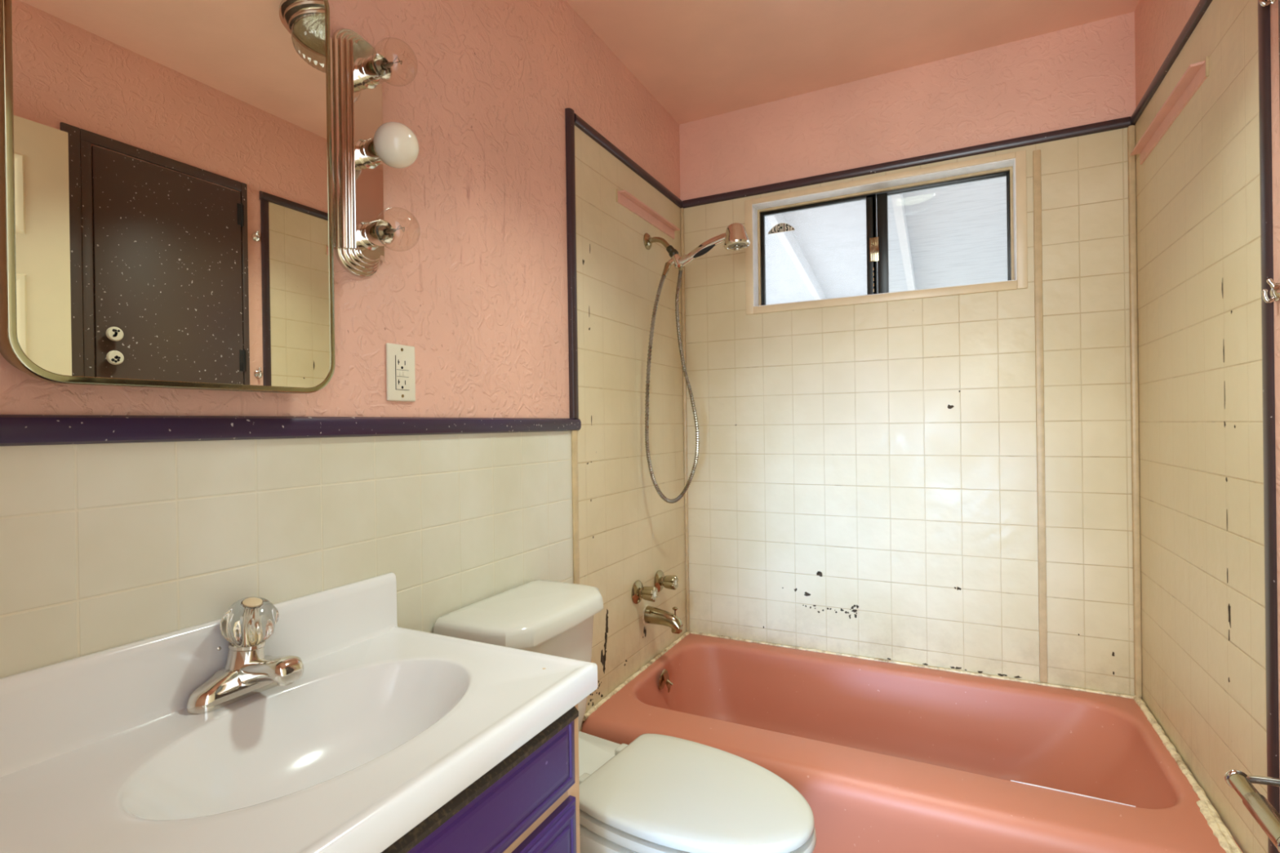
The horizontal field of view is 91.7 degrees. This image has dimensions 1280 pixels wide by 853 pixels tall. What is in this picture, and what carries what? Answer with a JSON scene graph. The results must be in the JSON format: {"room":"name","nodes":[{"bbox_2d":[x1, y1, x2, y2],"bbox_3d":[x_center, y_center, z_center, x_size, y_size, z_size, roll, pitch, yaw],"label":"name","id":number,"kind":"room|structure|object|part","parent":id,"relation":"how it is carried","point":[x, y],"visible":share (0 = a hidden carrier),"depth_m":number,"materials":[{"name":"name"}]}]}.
{"room":"bathroom","nodes":[
{"label":"bathroom","id":0,"kind":"room"},
{"bbox_2d":[0,0,686,726],"bbox_3d":[-0.390,-0.030,1.586,0.127,2.445,2.569,-1,0,27],"label":"wall","id":1,"kind":"structure","parent":0,"point":[104,546],"depth_m":1.39,"materials":[{"name":"pink paint"}]},
{"bbox_2d":[0,0,334,394],"bbox_3d":[-0.644,-0.405,0.888,0.066,0.706,0.414,-1,0,27],"label":"wall mirror","id":2,"kind":"object","parent":1,"relation":"attached to","point":[166,204],"visible":1,"depth_m":0.83,"materials":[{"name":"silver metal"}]},
{"bbox_2d":[0,572,397,777],"bbox_3d":[-0.645,0.345,0.898,0.023,0.110,0.723,-1,0,27],"label":"backsplash","id":3,"kind":"structure","parent":1,"relation":"attached to","point":[47,712],"depth_m":0.84,"materials":[{"name":"white ceramic"}]},
{"bbox_2d":[0,414,581,446],"bbox_3d":[-0.517,0.000,1.182,0.020,0.037,1.492,-1,0,27],"label":"trim","id":4,"kind":"structure","parent":1,"relation":"attached to","point":[15,429],"depth_m":0.95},
{"bbox_2d":[329,28,418,277],"bbox_3d":[-0.471,-0.515,1.143,0.150,0.460,0.119,-1,0,27],"label":"vanity light","id":5,"kind":"object","parent":1,"relation":"attached to","point":[361,143],"visible":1,"depth_m":1.13,"materials":[{"name":"silver metal"}]},
{"bbox_3d":[-0.522,-0.514,1.168,0.036,0.460,0.119,-1,0,27],"label":"plate","id":6,"kind":"part","parent":5,"relation":"part of","materials":[{"name":"silver metal"}]},
{"bbox_2d":[354,37,417,88],"bbox_3d":[-0.460,-0.658,1.132,0.116,0.077,0.077,-1,0,27],"label":"bulb","id":7,"kind":"object","parent":5,"relation":"attached to","point":[371,68],"depth_m":1.14,"materials":[{"name":"clear glass"}]},
{"bbox_2d":[355,121,418,168],"bbox_3d":[-0.458,-0.508,1.132,0.116,0.077,0.077,-1,0,27],"label":"bulb","id":8,"kind":"object","parent":5,"relation":"attached to","point":[394,144],"depth_m":1.11,"materials":[{"name":"white glass"}]},
{"bbox_2d":[356,207,418,251],"bbox_3d":[-0.455,-0.356,1.132,0.116,0.077,0.077,-1,0,27],"label":"bulb","id":9,"kind":"object","parent":5,"relation":"attached to","point":[374,233],"depth_m":1.14,"materials":[{"name":"clear glass"}]},
{"bbox_2d":[386,342,415,401],"bbox_3d":[-0.485,-0.109,1.263,0.008,0.115,0.072,-1,0,27],"label":"wall outlet","id":10,"kind":"object","parent":1,"relation":"attached to","point":[400,359],"visible":1,"depth_m":1.26,"materials":[{"name":"beige plastic"}]},
{"bbox_2d":[395,355,408,390],"bbox_3d":[-0.483,-0.109,1.262,0.004,0.069,0.035,-1,0,27],"label":"receptacle","id":11,"kind":"object","parent":10,"relation":"attached to","point":[402,362],"depth_m":1.26,"materials":[{"name":"beige plastic"}]},
{"bbox_2d":[564,107,578,417],"bbox_3d":[-0.199,-0.479,1.835,0.017,0.909,0.032,-1,0,27],"label":"trim","id":12,"kind":"structure","parent":1,"relation":"attached to","point":[569,113],"depth_m":1.82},
{"bbox_2d":[571,430,582,731],"bbox_3d":[-0.185,0.600,1.831,0.007,1.178,0.026,-1,0,27],"label":"trim","id":13,"kind":"structure","parent":1,"relation":"attached to","point":[574,433],"depth_m":1.82,"materials":[{"name":"beige paint"}]},
{"bbox_2d":[582,244,646,706],"bbox_3d":[-0.082,0.145,2.058,0.002,1.427,0.426,-1,0,27],"label":"stain","id":14,"kind":"object","parent":1,"relation":"attached to","point":[615,482],"depth_m":2.05,"materials":[{"name":"beige tile"}]},
{"bbox_2d":[574,113,683,208],"bbox_3d":[-0.010,-0.921,2.222,0.018,0.032,0.837,-1,0,27],"label":"trim","id":15,"kind":"structure","parent":1,"relation":"attached to","point":[580,122],"depth_m":2.12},
{"bbox_2d":[631,580,657,604],"bbox_3d":[0.020,0.582,2.170,0.072,0.082,0.082,-1,0,27],"label":"handle","id":16,"kind":"object","parent":1,"relation":"attached to","point":[639,592],"visible":1,"depth_m":2.16,"materials":[{"name":"silver metal"}]},
{"bbox_3d":[0.031,0.582,2.165,0.048,0.053,0.049,-1,0,27],"label":"handle","id":17,"kind":"part","parent":16,"relation":"part of","materials":[{"name":"silver metal"}]},
{"bbox_2d":[615,188,679,239],"bbox_3d":[0.040,-0.777,2.294,0.028,0.043,0.484,-1,0,27],"label":"wall ledge","id":18,"kind":"object","parent":1,"relation":"attached to","point":[624,198],"visible":1,"depth_m":2.26,"materials":[{"name":"pink ceramic"}]},
{"bbox_2d":[642,604,683,634],"bbox_3d":[0.086,0.687,2.228,0.140,0.090,0.072,-1,0,27],"label":"tub spout","id":19,"kind":"object","parent":1,"relation":"attached to","point":[651,615],"visible":1,"depth_m":2.21,"materials":[{"name":"silver metal"}]},
{"bbox_3d":[0.125,0.662,2.208,0.020,0.042,0.020,-1,0,27],"label":"diverter knob","id":20,"kind":"part","parent":19,"relation":"part of","materials":[{"name":"silver metal"}]},
{"bbox_2d":[653,569,678,591],"bbox_3d":[0.102,0.584,2.334,0.072,0.082,0.082,-1,0,27],"label":"handle","id":21,"kind":"object","parent":1,"relation":"attached to","point":[670,582],"visible":0.98,"depth_m":2.32,"materials":[{"name":"silver metal"}]},
{"bbox_3d":[0.113,0.583,2.328,0.048,0.053,0.052,-1,0,27],"label":"handle","id":22,"kind":"part","parent":21,"relation":"part of","materials":[{"name":"silver metal"}]},
{"bbox_2d":[643,222,750,503],"bbox_3d":[0.204,-0.220,2.212,0.385,0.990,0.155,-1,0,13],"label":"shower","id":23,"kind":"object","parent":1,"relation":"attached to","point":[735,237],"visible":1,"depth_m":2.20,"materials":[{"name":"silver metal"}]},
{"bbox_3d":[0.074,-0.664,2.271,0.100,0.064,0.019,-1,0,27],"label":"shower arm","id":24,"kind":"part","parent":23,"relation":"part of","materials":[{"name":"silver metal"}]},
{"bbox_2d":[564,0,1139,124],"bbox_3d":[0.324,-1.292,1.217,1.764,0.060,2.569,-1,0,27],"label":"ceiling","id":25,"kind":"structure","parent":0,"point":[699,60],"depth_m":2.02,"materials":[{"name":"pink paint"}]},
{"bbox_2d":[679,11,1135,695],"bbox_3d":[0.890,-0.050,2.317,1.524,2.445,0.137,-1,0,27],"label":"wall","id":26,"kind":"structure","parent":0,"point":[864,483],"depth_m":2.18,"materials":[{"name":"beige tile"}]},
{"bbox_2d":[680,208,689,631],"bbox_3d":[0.187,-0.028,2.585,0.014,1.760,0.014,-1,0,27],"label":"trim","id":27,"kind":"structure","parent":26,"relation":"attached to","point":[682,210],"depth_m":2.58,"materials":[{"name":"beige paint"}]},
{"bbox_2d":[744,150,1027,315],"bbox_3d":[0.875,-0.675,2.313,0.952,0.452,0.146,-1,0,27],"label":"window","id":28,"kind":"structure","parent":26,"relation":"in","point":[875,190],"depth_m":2.30,"materials":[{"name":"beige paint"}]},
{"bbox_3d":[0.691,-0.673,2.421,0.436,0.384,0.018,-1,0,27],"label":"sash","id":29,"kind":"part","parent":28,"relation":"part of","materials":[{"name":"brown metal"}]},
{"bbox_3d":[1.084,-0.679,2.239,0.426,0.386,0.032,-1,0,27],"label":"sash","id":30,"kind":"part","parent":28,"relation":"part of","materials":[{"name":"brown metal"}]},
{"bbox_2d":[682,116,1130,208],"bbox_3d":[0.846,-0.933,2.252,1.492,0.032,0.018,-1,0,27],"label":"trim","id":31,"kind":"structure","parent":26,"relation":"attached to","point":[1123,122],"depth_m":2.17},
{"bbox_2d":[734,391,1114,678],"bbox_3d":[0.935,0.361,2.223,1.227,0.964,0.002,-1,0,27],"label":"stain","id":32,"kind":"object","parent":26,"relation":"attached to","point":[896,526],"depth_m":2.18,"materials":[{"name":"black"}]},
{"bbox_2d":[1032,149,1047,682],"bbox_3d":[1.306,-0.033,2.028,0.022,1.736,0.009,-1,0,27],"label":"trim","id":33,"kind":"structure","parent":26,"relation":"attached to","point":[1036,153],"depth_m":2.02,"materials":[{"name":"beige paint"}]},
{"bbox_2d":[1127,124,1142,697],"bbox_3d":[1.524,-0.046,1.914,0.018,1.760,0.018,-1,0,27],"label":"trim","id":34,"kind":"structure","parent":26,"relation":"attached to","point":[1131,129],"depth_m":1.91,"materials":[{"name":"beige paint"}]},
{"bbox_2d":[1134,0,1279,852],"bbox_3d":[1.074,-0.050,0.854,0.127,2.445,2.569,-1,0,27],"label":"wall","id":35,"kind":"structure","parent":0,"point":[1198,253],"depth_m":1.39,"materials":[{"name":"beige tile"}]},
{"bbox_2d":[1129,56,1208,164],"bbox_3d":[1.357,-0.794,1.610,0.028,0.043,0.534,-1,0,27],"label":"wall ledge","id":36,"kind":"object","parent":35,"relation":"attached to","point":[1196,73],"visible":1,"depth_m":1.55,"materials":[{"name":"pink ceramic"}]},
{"bbox_2d":[1129,0,1212,125],"bbox_3d":[1.322,-0.938,1.520,0.018,0.032,0.901,-1,0,27],"label":"trim","id":37,"kind":"structure","parent":35,"relation":"attached to","point":[1202,5],"depth_m":1.56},
{"bbox_2d":[1222,277,1235,682],"bbox_3d":[1.223,0.112,1.287,0.002,0.851,0.061,-1,0,27],"label":"stain","id":38,"kind":"object","parent":35,"relation":"attached to","point":[1228,284],"depth_m":1.29,"materials":[{"name":"beige tile"}]},
{"bbox_2d":[1224,769,1279,852],"bbox_3d":[1.005,0.600,0.964,0.092,0.043,0.224,-1,0,27],"label":"paper holder","id":39,"kind":"object","parent":35,"relation":"attached to","point":[1265,815],"visible":1,"depth_m":0.99,"materials":[{"name":"silver metal"}]},
{"bbox_3d":[1.048,0.599,1.049,0.092,0.043,0.034,-1,0,27],"label":"arm","id":40,"kind":"part","parent":39,"relation":"part of","materials":[{"name":"silver metal"}]},
{"bbox_3d":[0.963,0.601,0.879,0.092,0.043,0.034,-1,0,27],"label":"arm","id":41,"kind":"part","parent":39,"relation":"part of","materials":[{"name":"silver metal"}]},
{"bbox_2d":[1258,0,1276,6],"bbox_3d":[1.114,-0.770,1.104,0.022,0.044,0.032,-1,0,27],"label":"robe hook","id":42,"kind":"object","parent":35,"relation":"attached to","point":[1262,2],"visible":1,"depth_m":1.10,"materials":[{"name":"silver metal"}]},
{"bbox_2d":[1257,0,1279,852],"bbox_3d":[1.149,0.126,1.135,0.009,2.090,0.031,-1,0,27],"label":"trim","id":43,"kind":"structure","parent":35,"relation":"attached to","point":[1264,12],"depth_m":1.12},
{"bbox_2d":[1261,278,1279,302],"bbox_3d":[1.121,-0.242,1.105,0.022,0.044,0.032,-1,0,27],"label":"robe hook","id":44,"kind":"object","parent":35,"relation":"attached to","point":[1274,292],"visible":1,"depth_m":1.10,"materials":[{"name":"silver metal"}]},
{"bbox_2d":[1278,0,1279,106],"bbox_3d":[0.977,0.109,0.831,0.044,2.130,0.554,-1,0,27],"label":"door","id":45,"kind":"structure","parent":35,"relation":"in","point":[1278,0],"depth_m":1.07,"materials":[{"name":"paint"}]},
{"bbox_3d":[-0.168,1.222,0.167,1.764,0.060,4.929,-1,0,27],"label":"floor","id":46,"kind":"structure","parent":0,"visible":0},
{"bbox_2d":[381,703,580,852],"bbox_3d":[-0.431,0.816,0.798,0.482,0.758,0.708,-1,0,27],"label":"vanity cabinet","id":47,"kind":"object","parent":46,"relation":"on","point":[528,802],"visible":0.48,"depth_m":0.86,"materials":[{"name":"purple wood"}]},
{"bbox_2d":[0,572,597,852],"bbox_3d":[-0.443,0.399,0.798,0.473,0.224,0.724,-1,0,27],"label":"sink","id":48,"kind":"object","parent":47,"relation":"in","point":[384,724],"visible":0.98,"depth_m":0.81,"materials":[{"name":"white ceramic"}]},
{"bbox_2d":[186,596,303,714],"bbox_3d":[-0.558,0.326,0.914,0.148,0.142,0.157,-1,0,27],"label":"sink faucet","id":49,"kind":"object","parent":48,"relation":"on","point":[247,624],"visible":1,"depth_m":0.90,"materials":[{"name":"silver metal"}]},
{"bbox_3d":[-0.581,0.292,0.926,0.072,0.070,0.071,-1,0,27],"label":"knob","id":50,"kind":"part","parent":49,"relation":"part of","materials":[{"name":"clear glass"}]},
{"bbox_3d":[-0.546,0.363,0.908,0.123,0.064,0.044,-1,0,27],"label":"spout","id":51,"kind":"part","parent":49,"relation":"part of","materials":[{"name":"silver metal"}]},
{"bbox_3d":[-0.260,0.768,0.712,0.008,0.668,0.708,-1,0,27],"label":"frame","id":52,"kind":"part","parent":47,"relation":"part of","materials":[{"name":"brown wood"}]},
{"bbox_3d":[-0.173,0.833,0.853,0.019,0.476,0.321,-1,0,27],"label":"door","id":53,"kind":"part","parent":47,"relation":"part of","materials":[{"name":"purple paint"}]},
{"bbox_2d":[433,579,816,852],"bbox_3d":[-0.013,0.792,1.320,0.756,0.790,0.394,-1,0,27],"label":"toilet","id":54,"kind":"object","parent":46,"relation":"on","point":[653,793],"visible":0.7,"depth_m":1.26,"materials":[{"name":"white ceramic"}]},
{"bbox_3d":[-0.252,0.425,1.436,0.234,0.049,0.394,-1,0,27],"label":"tank lid","id":55,"kind":"part","parent":54,"relation":"part of","materials":[{"name":"white ceramic"}]},
{"bbox_3d":[-0.260,0.611,1.441,0.211,0.323,0.340,-1,0,27],"label":"tank","id":56,"kind":"part","parent":54,"relation":"part of","materials":[{"name":"white ceramic"}]},
{"bbox_3d":[0.079,0.990,1.299,0.542,0.393,0.352,-1,0,27],"label":"bowl","id":57,"kind":"part","parent":54,"relation":"part of","materials":[{"name":"white ceramic"}]},
{"bbox_3d":[0.120,0.744,1.274,0.469,0.028,0.343,-1,0,27],"label":"lid","id":58,"kind":"part","parent":54,"relation":"part of","materials":[{"name":"beige plastic"}]},
{"bbox_3d":[0.121,0.776,1.274,0.475,0.024,0.347,-1,0,27],"label":"seat","id":59,"kind":"part","parent":54,"relation":"part of","materials":[{"name":"beige plastic"}]},
{"bbox_2d":[581,631,1243,852],"bbox_3d":[0.685,1.008,1.880,1.511,0.336,0.847,-1,0,27],"label":"bathtub","id":60,"kind":"object","parent":46,"relation":"on","point":[886,756],"visible":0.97,"depth_m":1.83,"materials":[{"name":"ceramic"}]},
{"bbox_3d":[0.085,0.906,2.225,0.013,0.072,0.072,-1,0,27],"label":"overflow plate","id":61,"kind":"part","parent":60,"relation":"part of","materials":[{"name":"silver metal"}]},
{"bbox_3d":[0.100,0.914,2.217,0.036,0.068,0.038,-1,0,27],"label":"trip lever","id":62,"kind":"part","parent":60,"relation":"part of","materials":[{"name":"silver metal"}]},
{"label":"outside","id":63,"kind":"structure","parent":0,"visible":0},
{"bbox_2d":[764,176,1007,305],"bbox_3d":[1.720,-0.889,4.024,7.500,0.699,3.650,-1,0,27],"label":"window glass","id":64,"kind":"structure","parent":63,"point":[953,235],"depth_m":3.46,"materials":[{"name":"glass"}]}
]}

